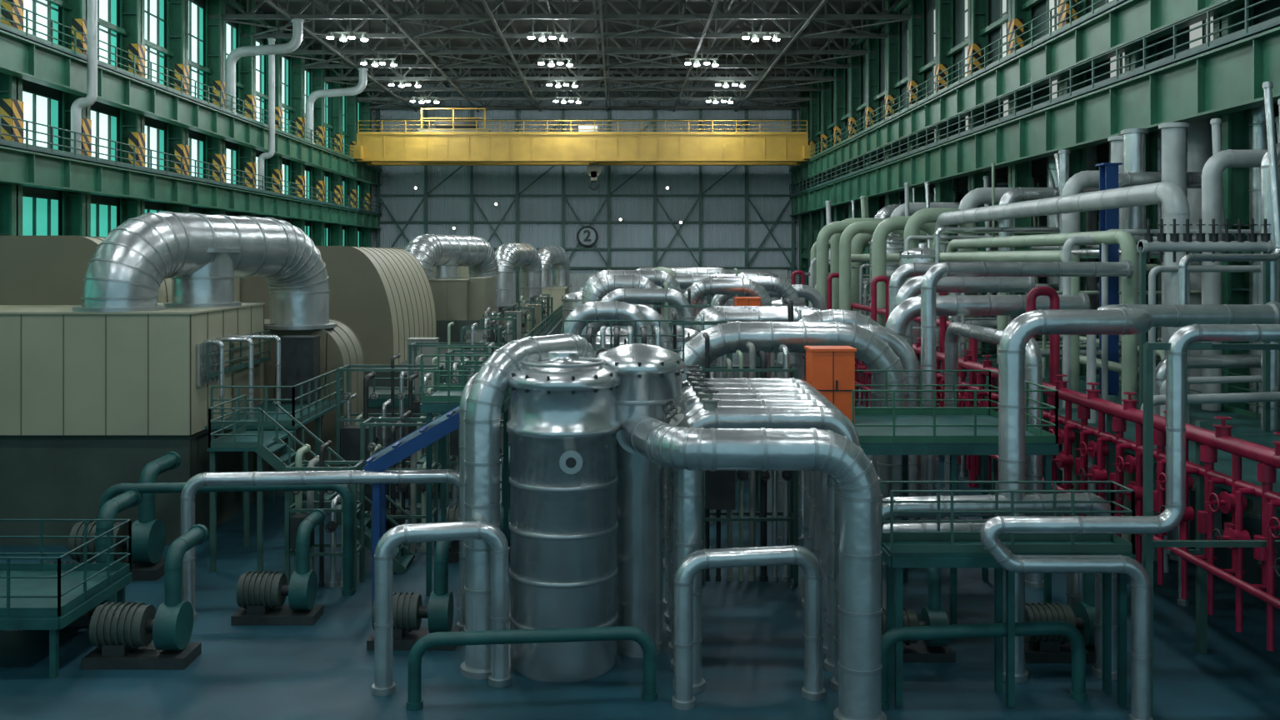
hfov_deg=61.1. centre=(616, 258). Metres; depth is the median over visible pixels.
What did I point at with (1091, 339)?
pipe
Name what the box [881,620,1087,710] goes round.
drain pipe
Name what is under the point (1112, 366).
pipe
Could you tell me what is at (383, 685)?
pipe
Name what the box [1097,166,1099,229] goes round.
heater
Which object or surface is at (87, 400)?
enclosure
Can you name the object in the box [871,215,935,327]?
riser pipe
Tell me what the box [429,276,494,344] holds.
enclosure
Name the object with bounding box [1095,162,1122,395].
steel column
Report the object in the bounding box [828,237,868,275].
riser pipe
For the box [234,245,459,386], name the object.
casing
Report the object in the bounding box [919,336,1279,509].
platform
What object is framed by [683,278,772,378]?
pipe
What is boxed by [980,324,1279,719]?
pipe
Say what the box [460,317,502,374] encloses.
instrument skid
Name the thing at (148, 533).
pump
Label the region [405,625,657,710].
pipe
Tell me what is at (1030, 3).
wall bracing
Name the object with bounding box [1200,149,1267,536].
riser pipe
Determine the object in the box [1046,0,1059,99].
window
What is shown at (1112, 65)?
window
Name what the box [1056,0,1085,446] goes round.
steel column
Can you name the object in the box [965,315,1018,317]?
pipe
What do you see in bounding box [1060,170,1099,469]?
riser pipe
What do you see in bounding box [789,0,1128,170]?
walkway
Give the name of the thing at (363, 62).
lamp
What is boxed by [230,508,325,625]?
pump
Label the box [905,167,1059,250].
pipe
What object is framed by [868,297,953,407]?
pipe
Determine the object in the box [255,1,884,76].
roof truss
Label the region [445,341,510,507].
instrument skid
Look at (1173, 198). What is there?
pipe
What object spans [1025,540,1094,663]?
pump
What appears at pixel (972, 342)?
pipe
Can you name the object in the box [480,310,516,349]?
instrument skid
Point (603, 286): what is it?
pipe
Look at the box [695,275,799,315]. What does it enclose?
pipe
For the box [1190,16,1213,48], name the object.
window
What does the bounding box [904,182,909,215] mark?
pipe
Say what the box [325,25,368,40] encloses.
lamp
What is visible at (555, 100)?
lamp
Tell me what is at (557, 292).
enclosure
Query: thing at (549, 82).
lamp
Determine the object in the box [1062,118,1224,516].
pipe
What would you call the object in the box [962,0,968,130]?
window
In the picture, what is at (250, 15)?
roof truss
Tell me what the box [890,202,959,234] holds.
riser pipe
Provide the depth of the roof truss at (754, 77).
93.85 m
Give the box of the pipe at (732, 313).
[691,305,822,378]
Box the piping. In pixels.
[790,270,1279,653]
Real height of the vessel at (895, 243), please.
9.450 m
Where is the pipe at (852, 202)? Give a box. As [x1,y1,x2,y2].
[795,200,854,276]
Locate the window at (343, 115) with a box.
[342,95,344,245]
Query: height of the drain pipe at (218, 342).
2.433 m
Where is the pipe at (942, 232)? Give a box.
[933,231,1059,243]
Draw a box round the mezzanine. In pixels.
[800,221,1260,258]
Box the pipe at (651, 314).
[581,305,672,541]
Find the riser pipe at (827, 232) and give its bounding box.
[816,220,873,309]
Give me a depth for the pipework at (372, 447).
29.44 m
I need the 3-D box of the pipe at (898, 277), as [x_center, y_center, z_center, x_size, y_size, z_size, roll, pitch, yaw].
[11.759,4.059,38.000,4.542,7.942,0.625,0,0,0]
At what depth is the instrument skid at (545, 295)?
90.43 m
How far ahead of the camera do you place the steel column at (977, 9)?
57.95 m
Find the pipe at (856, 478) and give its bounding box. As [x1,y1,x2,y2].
[616,414,886,719]
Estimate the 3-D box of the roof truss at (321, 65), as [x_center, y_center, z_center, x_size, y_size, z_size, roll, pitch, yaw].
[-3.302,-16.900,88.000,46.317,2.880,0.280,0,0,0]
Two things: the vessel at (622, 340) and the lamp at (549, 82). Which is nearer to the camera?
the vessel at (622, 340)
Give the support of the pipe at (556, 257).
on the enclosure at (557, 292)
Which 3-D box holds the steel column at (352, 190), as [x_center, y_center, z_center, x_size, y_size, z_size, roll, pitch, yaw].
[-25.925,-5.250,106.000,1.150,26.500,1.040,0,0,0]
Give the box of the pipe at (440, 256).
[404,233,499,338]
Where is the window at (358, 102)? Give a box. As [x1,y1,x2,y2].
[357,101,359,246]
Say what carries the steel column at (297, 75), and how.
on the floor
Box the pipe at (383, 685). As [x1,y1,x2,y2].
[371,520,510,695]
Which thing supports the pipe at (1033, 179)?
on the floor
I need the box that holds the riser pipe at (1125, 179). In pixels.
[1118,171,1202,391]
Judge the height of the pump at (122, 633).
2.406 m
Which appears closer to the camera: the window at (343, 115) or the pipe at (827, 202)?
the pipe at (827, 202)
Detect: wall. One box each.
[22,0,359,246]
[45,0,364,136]
[371,84,865,306]
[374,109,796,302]
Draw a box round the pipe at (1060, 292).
[1042,290,1201,377]
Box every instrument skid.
[408,321,489,484]
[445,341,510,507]
[458,362,509,507]
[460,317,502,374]
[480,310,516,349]
[482,306,516,344]
[505,300,534,338]
[517,295,542,331]
[530,294,553,325]
[542,294,549,320]
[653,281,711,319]
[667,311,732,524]
[706,268,738,305]
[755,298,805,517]
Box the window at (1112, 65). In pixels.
[1105,0,1124,77]
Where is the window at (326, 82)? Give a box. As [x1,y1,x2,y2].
[325,81,328,245]
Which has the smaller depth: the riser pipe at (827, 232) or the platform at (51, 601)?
the platform at (51, 601)
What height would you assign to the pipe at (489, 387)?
6.472 m
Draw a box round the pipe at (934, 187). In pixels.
[850,187,934,262]
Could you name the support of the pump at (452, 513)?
on the floor
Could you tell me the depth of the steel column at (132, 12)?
57.89 m
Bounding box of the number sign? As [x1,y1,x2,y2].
[576,225,598,246]
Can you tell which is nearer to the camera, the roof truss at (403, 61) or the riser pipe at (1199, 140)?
the riser pipe at (1199, 140)
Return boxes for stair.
[206,395,415,574]
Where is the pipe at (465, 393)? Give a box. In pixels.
[456,373,477,631]
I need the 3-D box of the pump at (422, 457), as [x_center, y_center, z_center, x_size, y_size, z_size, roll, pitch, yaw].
[-6.200,6.906,31.405,1.800,2.188,1.650,0,0,0]
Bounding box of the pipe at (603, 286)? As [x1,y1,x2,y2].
[584,274,663,316]
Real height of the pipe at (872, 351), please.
6.392 m
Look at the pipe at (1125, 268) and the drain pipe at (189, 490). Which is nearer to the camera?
the drain pipe at (189, 490)
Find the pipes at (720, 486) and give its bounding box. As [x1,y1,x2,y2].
[698,332,798,584]
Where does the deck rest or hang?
on the floor
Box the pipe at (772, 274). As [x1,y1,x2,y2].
[738,272,778,276]
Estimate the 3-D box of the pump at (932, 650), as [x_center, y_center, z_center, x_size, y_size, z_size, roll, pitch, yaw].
[5.900,7.016,22.166,1.620,1.969,1.488,0,0,0]
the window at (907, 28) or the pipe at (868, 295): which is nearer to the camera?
the pipe at (868, 295)
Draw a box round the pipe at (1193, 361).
[1155,354,1260,561]
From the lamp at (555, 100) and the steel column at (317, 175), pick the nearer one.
the steel column at (317, 175)
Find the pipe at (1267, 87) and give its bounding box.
[1177,80,1279,606]
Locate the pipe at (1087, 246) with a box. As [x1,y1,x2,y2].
[1031,245,1099,249]
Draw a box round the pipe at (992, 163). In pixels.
[932,162,994,249]
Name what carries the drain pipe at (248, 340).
attached to the enclosure at (87, 400)
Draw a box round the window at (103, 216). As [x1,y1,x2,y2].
[90,0,118,237]
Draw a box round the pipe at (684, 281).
[656,274,735,289]
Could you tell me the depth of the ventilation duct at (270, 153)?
75.80 m
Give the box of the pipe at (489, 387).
[460,333,597,679]
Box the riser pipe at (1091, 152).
[1085,145,1097,442]
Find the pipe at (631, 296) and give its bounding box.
[600,287,694,329]
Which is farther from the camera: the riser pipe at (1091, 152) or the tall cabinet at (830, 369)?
the riser pipe at (1091, 152)
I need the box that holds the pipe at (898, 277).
[888,262,939,315]
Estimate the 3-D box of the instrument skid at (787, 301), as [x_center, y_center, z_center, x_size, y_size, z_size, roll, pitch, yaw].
[5.500,4.624,33.650,2.300,6.752,1.100,0,0,0]
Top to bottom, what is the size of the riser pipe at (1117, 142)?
12.360 m
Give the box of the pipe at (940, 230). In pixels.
[935,153,1059,460]
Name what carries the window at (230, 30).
in the wall at (27, 85)
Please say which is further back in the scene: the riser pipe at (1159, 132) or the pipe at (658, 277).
the pipe at (658, 277)
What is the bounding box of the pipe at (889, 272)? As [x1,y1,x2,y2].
[886,270,959,321]
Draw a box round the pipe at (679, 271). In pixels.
[635,267,734,305]
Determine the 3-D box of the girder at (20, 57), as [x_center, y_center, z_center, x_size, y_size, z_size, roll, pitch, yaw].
[-25.000,-8.400,55.450,0.700,1.500,116.900,0,0,0]
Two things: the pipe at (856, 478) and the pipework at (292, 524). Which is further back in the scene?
the pipework at (292, 524)
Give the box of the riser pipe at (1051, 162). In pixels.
[1046,155,1059,428]
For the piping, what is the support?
on the floor
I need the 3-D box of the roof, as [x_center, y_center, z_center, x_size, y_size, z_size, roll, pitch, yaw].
[-3.500,-16.703,55.400,45.068,2.645,116.800,0,0,0]
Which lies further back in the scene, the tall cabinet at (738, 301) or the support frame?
the tall cabinet at (738, 301)
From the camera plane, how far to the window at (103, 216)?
56.11 m
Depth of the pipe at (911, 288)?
33.75 m
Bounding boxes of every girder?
[0,30,382,185]
[0,145,382,229]
[789,0,1252,185]
[789,26,1279,215]
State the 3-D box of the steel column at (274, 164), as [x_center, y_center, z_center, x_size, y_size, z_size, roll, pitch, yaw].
[-25.925,-5.250,82.000,1.150,26.500,1.040,0,0,0]
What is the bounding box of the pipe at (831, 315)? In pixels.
[776,309,880,543]
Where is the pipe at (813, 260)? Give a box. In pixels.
[810,257,830,307]
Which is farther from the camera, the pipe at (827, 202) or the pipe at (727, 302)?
the pipe at (827, 202)
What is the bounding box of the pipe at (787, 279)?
[782,278,795,284]
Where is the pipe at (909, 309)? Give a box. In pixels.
[885,291,1089,339]
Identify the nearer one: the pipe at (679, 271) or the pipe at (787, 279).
the pipe at (787, 279)
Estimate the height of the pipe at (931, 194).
12.268 m
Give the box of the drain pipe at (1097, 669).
[881,492,1117,679]
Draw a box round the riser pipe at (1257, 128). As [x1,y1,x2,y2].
[1246,105,1267,519]
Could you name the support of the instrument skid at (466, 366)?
on the floor
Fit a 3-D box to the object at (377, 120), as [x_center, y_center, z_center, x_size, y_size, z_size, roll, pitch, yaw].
[-3.250,-4.000,113.710,44.300,24.000,0.480,0,0,0]
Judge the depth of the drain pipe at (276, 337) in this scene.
32.94 m
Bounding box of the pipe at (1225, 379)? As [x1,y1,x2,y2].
[1160,98,1279,572]
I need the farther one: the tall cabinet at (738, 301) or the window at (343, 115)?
the window at (343, 115)
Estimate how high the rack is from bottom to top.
4.921 m
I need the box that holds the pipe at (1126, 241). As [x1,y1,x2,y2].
[946,230,1137,549]
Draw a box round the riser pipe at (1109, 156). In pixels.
[1108,141,1110,162]
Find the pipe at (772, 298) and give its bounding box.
[702,274,779,309]
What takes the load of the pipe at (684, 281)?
on the floor
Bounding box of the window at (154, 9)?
[145,0,164,213]
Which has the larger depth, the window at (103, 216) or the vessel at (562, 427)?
the window at (103, 216)
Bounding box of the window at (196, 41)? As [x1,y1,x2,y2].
[188,0,204,214]
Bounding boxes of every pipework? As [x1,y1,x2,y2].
[285,440,364,592]
[360,410,438,557]
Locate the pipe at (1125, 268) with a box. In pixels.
[920,260,1134,541]
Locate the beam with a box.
[362,405,459,605]
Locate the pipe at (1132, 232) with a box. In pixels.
[1101,116,1279,500]
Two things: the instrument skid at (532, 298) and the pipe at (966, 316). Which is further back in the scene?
the instrument skid at (532, 298)
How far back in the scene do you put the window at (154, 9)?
62.17 m
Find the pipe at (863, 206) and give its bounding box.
[811,195,866,288]
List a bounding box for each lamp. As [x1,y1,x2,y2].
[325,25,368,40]
[360,52,396,66]
[388,75,420,87]
[410,91,439,103]
[527,25,567,40]
[537,52,573,66]
[546,75,577,87]
[553,91,581,103]
[685,52,718,66]
[705,91,733,103]
[715,75,744,87]
[742,25,779,40]
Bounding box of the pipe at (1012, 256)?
[850,250,1079,515]
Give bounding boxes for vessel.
[506,350,619,683]
[560,286,584,324]
[593,343,684,657]
[595,326,627,349]
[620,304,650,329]
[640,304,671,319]
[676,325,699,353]
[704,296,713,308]
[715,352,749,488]
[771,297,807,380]
[868,232,904,298]
[898,243,945,364]
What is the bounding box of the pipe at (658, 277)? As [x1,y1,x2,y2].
[581,270,681,319]
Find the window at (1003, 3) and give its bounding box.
[1000,0,1008,116]
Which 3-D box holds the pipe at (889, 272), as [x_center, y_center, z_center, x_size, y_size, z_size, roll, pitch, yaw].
[13.621,4.303,50.298,0.500,7.453,13.750,0,0,0]
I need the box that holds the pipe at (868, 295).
[867,295,966,455]
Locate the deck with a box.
[369,315,562,460]
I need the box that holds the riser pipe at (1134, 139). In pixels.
[1120,128,1148,390]
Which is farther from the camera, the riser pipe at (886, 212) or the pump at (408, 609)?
the riser pipe at (886, 212)
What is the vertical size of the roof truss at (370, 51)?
2.880 m
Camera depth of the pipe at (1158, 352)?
34.98 m
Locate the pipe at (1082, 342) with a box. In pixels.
[1036,340,1161,344]
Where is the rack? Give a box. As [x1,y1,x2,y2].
[336,354,443,517]
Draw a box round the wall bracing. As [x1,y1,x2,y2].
[804,0,1042,142]
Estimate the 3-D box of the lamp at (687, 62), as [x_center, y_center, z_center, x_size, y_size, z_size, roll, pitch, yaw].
[6.400,-15.020,81.500,2.620,0.960,1.220,0,0,0]
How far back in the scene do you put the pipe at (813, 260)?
70.89 m
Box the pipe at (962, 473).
[960,292,965,477]
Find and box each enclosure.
[0,235,364,544]
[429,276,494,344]
[457,265,528,329]
[542,286,569,314]
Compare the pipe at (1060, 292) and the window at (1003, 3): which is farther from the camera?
the window at (1003, 3)
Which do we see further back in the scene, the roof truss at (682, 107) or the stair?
the roof truss at (682, 107)
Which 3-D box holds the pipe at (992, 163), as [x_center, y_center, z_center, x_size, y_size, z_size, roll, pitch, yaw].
[15.224,1.899,47.508,3.222,12.262,0.218,0,0,-18]
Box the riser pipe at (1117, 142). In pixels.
[1107,135,1123,379]
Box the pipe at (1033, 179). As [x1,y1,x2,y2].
[1031,177,1039,283]
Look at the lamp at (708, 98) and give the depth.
100.96 m
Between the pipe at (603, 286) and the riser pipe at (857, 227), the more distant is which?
the riser pipe at (857, 227)
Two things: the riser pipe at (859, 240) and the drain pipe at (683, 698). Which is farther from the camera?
the riser pipe at (859, 240)
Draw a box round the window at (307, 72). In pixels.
[305,69,309,236]
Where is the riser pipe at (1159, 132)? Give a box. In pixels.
[1157,130,1161,362]
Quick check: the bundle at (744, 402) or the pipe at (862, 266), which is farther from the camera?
the pipe at (862, 266)
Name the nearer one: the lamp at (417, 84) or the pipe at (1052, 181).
the pipe at (1052, 181)
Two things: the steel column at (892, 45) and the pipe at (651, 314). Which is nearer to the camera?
the pipe at (651, 314)
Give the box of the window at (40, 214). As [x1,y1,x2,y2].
[22,0,59,235]
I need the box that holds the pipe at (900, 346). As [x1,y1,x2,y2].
[704,324,920,549]
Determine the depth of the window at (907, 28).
73.56 m
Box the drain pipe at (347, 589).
[99,482,354,595]
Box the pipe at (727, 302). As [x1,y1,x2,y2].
[682,289,728,305]
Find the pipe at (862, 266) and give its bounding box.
[859,264,869,397]
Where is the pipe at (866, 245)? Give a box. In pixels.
[810,197,869,280]
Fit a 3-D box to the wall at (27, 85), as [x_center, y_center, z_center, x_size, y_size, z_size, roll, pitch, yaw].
[-26.800,-5.250,55.000,0.400,26.500,118.000,0,0,0]
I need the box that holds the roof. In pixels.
[225,0,909,111]
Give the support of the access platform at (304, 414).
on the floor
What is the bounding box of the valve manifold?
[1137,219,1274,431]
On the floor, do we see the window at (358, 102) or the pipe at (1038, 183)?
the pipe at (1038, 183)
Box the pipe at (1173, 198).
[935,180,1189,560]
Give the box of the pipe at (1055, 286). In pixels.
[1035,283,1099,290]
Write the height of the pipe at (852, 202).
12.272 m
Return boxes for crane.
[350,108,814,189]
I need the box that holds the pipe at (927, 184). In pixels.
[863,181,930,404]
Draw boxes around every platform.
[0,519,132,678]
[205,330,345,519]
[420,346,510,596]
[851,370,1059,624]
[880,480,1135,706]
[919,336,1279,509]
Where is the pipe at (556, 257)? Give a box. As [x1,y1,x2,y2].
[537,245,571,288]
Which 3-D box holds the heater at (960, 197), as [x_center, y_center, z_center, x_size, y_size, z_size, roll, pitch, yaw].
[23.400,-2.775,77.000,2.323,4.550,2.323,0,0,-15]
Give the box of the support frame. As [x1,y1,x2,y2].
[1143,342,1279,716]
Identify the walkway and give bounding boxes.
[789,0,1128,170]
[789,0,1279,197]
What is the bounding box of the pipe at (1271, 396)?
[1140,391,1279,565]
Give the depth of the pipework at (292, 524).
26.33 m
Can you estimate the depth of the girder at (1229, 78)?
41.41 m
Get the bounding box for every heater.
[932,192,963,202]
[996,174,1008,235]
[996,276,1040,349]
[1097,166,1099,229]
[1097,276,1099,374]
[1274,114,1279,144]
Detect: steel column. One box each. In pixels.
[0,0,23,235]
[62,0,91,236]
[120,0,145,224]
[166,0,189,213]
[205,0,225,214]
[238,0,256,217]
[265,12,282,219]
[290,30,304,233]
[310,44,324,245]
[329,56,342,245]
[345,68,358,246]
[360,80,371,247]
[799,80,808,306]
[809,68,819,268]
[820,56,831,272]
[833,45,844,221]
[848,29,860,218]
[865,12,879,294]
[885,0,899,206]
[907,0,924,243]
[935,0,953,241]
[967,0,988,399]
[1007,0,1031,294]
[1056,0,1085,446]
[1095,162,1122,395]
[1124,39,1157,366]
[1213,0,1254,517]
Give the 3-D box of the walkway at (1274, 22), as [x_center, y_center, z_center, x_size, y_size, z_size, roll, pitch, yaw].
[18.900,-7.005,55.383,1.600,1.210,116.835,0,0,0]
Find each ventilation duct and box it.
[70,0,97,154]
[225,18,304,114]
[257,37,275,189]
[305,67,368,144]
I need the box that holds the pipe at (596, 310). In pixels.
[560,300,653,344]
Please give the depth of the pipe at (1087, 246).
49.56 m
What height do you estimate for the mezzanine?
1.626 m
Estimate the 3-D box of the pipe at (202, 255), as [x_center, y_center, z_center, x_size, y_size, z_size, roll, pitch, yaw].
[-12.650,0.503,34.400,2.474,3.855,9.675,0,0,27]
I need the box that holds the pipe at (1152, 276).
[1148,265,1260,560]
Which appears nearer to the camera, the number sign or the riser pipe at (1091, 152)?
the riser pipe at (1091, 152)
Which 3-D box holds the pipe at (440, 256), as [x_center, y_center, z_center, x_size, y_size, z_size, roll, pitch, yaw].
[-9.850,1.811,64.550,2.374,6.438,10.728,0,0,20]
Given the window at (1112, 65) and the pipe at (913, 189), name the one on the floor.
the pipe at (913, 189)
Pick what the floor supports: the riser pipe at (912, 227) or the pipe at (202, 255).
the riser pipe at (912, 227)
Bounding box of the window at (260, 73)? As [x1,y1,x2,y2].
[255,39,264,188]
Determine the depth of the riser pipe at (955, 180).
66.52 m
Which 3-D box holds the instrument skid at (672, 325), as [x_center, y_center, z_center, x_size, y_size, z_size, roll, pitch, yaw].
[2.500,4.821,32.750,1.900,6.359,1.100,0,0,0]
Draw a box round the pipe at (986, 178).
[870,175,992,317]
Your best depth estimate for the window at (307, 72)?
92.44 m
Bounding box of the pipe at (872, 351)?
[663,321,912,569]
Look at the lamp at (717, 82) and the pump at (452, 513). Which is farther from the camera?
the lamp at (717, 82)
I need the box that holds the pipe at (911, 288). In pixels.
[894,275,1034,347]
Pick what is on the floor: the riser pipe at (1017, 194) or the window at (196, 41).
the riser pipe at (1017, 194)
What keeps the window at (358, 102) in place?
in the wall at (27, 85)
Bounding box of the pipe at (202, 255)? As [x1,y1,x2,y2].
[71,210,336,329]
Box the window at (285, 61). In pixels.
[282,55,289,194]
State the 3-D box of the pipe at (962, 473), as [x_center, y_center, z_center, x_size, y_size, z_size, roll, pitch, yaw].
[16.913,1.900,40.212,8.711,12.261,0.233,0,0,-7]
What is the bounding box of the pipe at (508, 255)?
[494,242,542,307]
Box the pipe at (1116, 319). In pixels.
[998,301,1279,683]
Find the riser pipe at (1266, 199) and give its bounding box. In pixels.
[1258,143,1279,570]
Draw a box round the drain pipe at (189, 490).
[180,469,459,620]
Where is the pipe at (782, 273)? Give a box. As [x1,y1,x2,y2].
[685,269,787,291]
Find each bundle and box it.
[660,365,860,693]
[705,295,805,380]
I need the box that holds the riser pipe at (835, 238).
[830,218,898,309]
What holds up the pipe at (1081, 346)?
on the floor
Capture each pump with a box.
[25,488,143,626]
[68,450,180,580]
[82,524,209,669]
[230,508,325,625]
[366,540,460,650]
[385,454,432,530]
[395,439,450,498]
[446,442,509,562]
[882,567,955,662]
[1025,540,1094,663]
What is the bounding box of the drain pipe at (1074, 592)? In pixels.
[882,519,1086,611]
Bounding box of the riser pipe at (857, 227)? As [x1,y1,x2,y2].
[839,220,904,310]
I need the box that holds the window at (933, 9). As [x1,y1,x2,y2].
[932,7,934,94]
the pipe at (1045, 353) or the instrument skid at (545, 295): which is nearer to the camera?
the pipe at (1045, 353)
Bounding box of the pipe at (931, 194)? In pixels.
[815,193,932,289]
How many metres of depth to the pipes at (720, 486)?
26.84 m
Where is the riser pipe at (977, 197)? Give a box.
[958,187,1024,294]
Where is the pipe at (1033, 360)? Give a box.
[943,321,1043,588]
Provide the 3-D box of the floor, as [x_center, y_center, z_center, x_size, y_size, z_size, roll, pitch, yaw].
[0.000,8.150,55.300,54.400,0.300,118.600,0,0,0]
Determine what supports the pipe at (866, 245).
on the floor
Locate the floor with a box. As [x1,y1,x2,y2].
[0,391,1279,719]
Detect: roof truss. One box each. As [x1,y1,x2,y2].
[209,0,921,19]
[240,0,897,38]
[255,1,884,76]
[269,19,876,54]
[292,32,859,68]
[313,46,843,80]
[331,59,829,90]
[347,70,817,100]
[361,80,806,109]
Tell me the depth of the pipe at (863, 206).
73.04 m
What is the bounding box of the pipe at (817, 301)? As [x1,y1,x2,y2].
[710,284,826,309]
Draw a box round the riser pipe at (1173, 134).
[1158,122,1189,350]
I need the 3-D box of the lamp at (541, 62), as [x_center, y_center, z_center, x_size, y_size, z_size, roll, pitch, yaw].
[-4.600,-15.020,81.500,2.620,0.960,1.220,0,0,0]
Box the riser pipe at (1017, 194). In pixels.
[998,187,1099,319]
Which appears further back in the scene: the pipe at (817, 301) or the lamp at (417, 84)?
the lamp at (417, 84)
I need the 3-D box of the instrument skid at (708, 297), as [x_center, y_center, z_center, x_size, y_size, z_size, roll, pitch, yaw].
[5.300,4.223,49.450,2.300,7.555,1.100,0,0,0]
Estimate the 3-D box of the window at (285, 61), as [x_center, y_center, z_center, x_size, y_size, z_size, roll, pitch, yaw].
[-26.300,-7.300,84.950,0.600,17.480,4.900,0,0,0]
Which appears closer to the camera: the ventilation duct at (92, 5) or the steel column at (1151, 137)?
the steel column at (1151, 137)
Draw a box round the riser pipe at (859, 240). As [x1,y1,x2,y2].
[850,230,926,389]
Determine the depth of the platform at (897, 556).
19.34 m
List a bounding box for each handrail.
[373,304,562,397]
[562,320,684,358]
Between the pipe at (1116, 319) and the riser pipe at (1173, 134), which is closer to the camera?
the pipe at (1116, 319)
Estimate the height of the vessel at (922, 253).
8.650 m
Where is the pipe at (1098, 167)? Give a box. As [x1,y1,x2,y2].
[941,166,1099,252]
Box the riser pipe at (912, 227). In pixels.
[904,207,977,407]
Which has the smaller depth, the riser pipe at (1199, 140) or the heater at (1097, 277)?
the riser pipe at (1199, 140)
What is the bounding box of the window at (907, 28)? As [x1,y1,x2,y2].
[906,28,908,107]
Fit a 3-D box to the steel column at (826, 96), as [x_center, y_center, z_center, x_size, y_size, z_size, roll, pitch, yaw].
[19.350,-5.250,100.000,1.000,26.500,1.040,0,0,0]
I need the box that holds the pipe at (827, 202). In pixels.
[809,200,831,306]
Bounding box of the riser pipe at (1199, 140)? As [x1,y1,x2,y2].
[1186,117,1213,490]
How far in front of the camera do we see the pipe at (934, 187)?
64.18 m
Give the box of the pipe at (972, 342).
[850,302,978,487]
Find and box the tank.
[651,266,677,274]
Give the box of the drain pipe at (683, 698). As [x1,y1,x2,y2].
[671,545,824,709]
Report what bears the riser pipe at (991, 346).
on the floor
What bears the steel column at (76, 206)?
on the floor
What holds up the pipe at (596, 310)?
on the floor
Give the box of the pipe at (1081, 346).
[996,344,1099,363]
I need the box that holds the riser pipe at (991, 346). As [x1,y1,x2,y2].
[988,168,996,354]
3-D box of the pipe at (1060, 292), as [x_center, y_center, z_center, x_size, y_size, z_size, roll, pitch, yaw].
[18.925,1.897,35.744,9.988,12.266,0.648,0,0,-6]
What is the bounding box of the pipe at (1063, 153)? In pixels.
[958,149,1070,469]
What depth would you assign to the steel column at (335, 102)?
99.93 m
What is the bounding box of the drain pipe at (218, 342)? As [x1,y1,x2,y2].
[203,339,224,420]
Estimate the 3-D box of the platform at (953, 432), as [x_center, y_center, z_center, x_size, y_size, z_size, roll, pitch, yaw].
[7.150,5.391,24.950,4.400,5.219,4.200,0,0,0]
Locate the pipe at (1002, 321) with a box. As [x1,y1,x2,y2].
[997,264,1161,347]
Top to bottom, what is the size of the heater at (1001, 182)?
4.550 m
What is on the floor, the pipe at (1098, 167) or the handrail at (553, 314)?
the pipe at (1098, 167)
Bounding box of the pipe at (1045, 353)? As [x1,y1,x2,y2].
[1040,349,1159,357]
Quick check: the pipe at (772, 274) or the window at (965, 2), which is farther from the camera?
the pipe at (772, 274)
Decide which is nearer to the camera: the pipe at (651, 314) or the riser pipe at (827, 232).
the pipe at (651, 314)
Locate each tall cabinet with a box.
[279,335,321,404]
[406,337,439,387]
[465,329,484,364]
[504,310,522,344]
[527,304,541,336]
[732,296,761,305]
[804,345,856,423]
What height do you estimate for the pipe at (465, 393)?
5.676 m
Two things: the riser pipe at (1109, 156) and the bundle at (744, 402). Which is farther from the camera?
the riser pipe at (1109, 156)
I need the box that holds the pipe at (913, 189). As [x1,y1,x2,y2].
[850,188,914,268]
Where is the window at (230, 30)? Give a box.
[225,20,236,184]
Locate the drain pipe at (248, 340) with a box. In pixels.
[216,336,254,418]
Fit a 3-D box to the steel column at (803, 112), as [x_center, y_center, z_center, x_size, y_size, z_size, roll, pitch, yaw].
[19.350,-5.250,112.000,1.000,26.500,1.040,0,0,0]
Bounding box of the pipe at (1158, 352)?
[1045,335,1164,359]
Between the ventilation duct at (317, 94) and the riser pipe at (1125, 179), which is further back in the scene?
the ventilation duct at (317, 94)
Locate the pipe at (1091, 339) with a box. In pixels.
[1086,309,1096,541]
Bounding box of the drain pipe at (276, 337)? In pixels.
[228,334,281,411]
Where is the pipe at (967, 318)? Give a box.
[946,276,1088,319]
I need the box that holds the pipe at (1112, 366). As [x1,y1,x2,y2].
[966,337,1139,376]
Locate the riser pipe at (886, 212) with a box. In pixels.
[874,204,901,219]
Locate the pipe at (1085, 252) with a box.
[977,248,1164,354]
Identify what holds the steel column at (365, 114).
on the floor
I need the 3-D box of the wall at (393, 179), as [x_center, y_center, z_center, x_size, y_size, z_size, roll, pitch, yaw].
[0.000,-5.250,114.200,54.400,26.500,0.400,0,0,0]
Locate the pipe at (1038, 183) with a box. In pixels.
[1037,182,1039,226]
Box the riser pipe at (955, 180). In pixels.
[953,177,958,250]
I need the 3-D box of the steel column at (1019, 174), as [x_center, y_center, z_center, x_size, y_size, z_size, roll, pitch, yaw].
[19.350,-5.250,52.000,1.000,26.500,1.040,0,0,0]

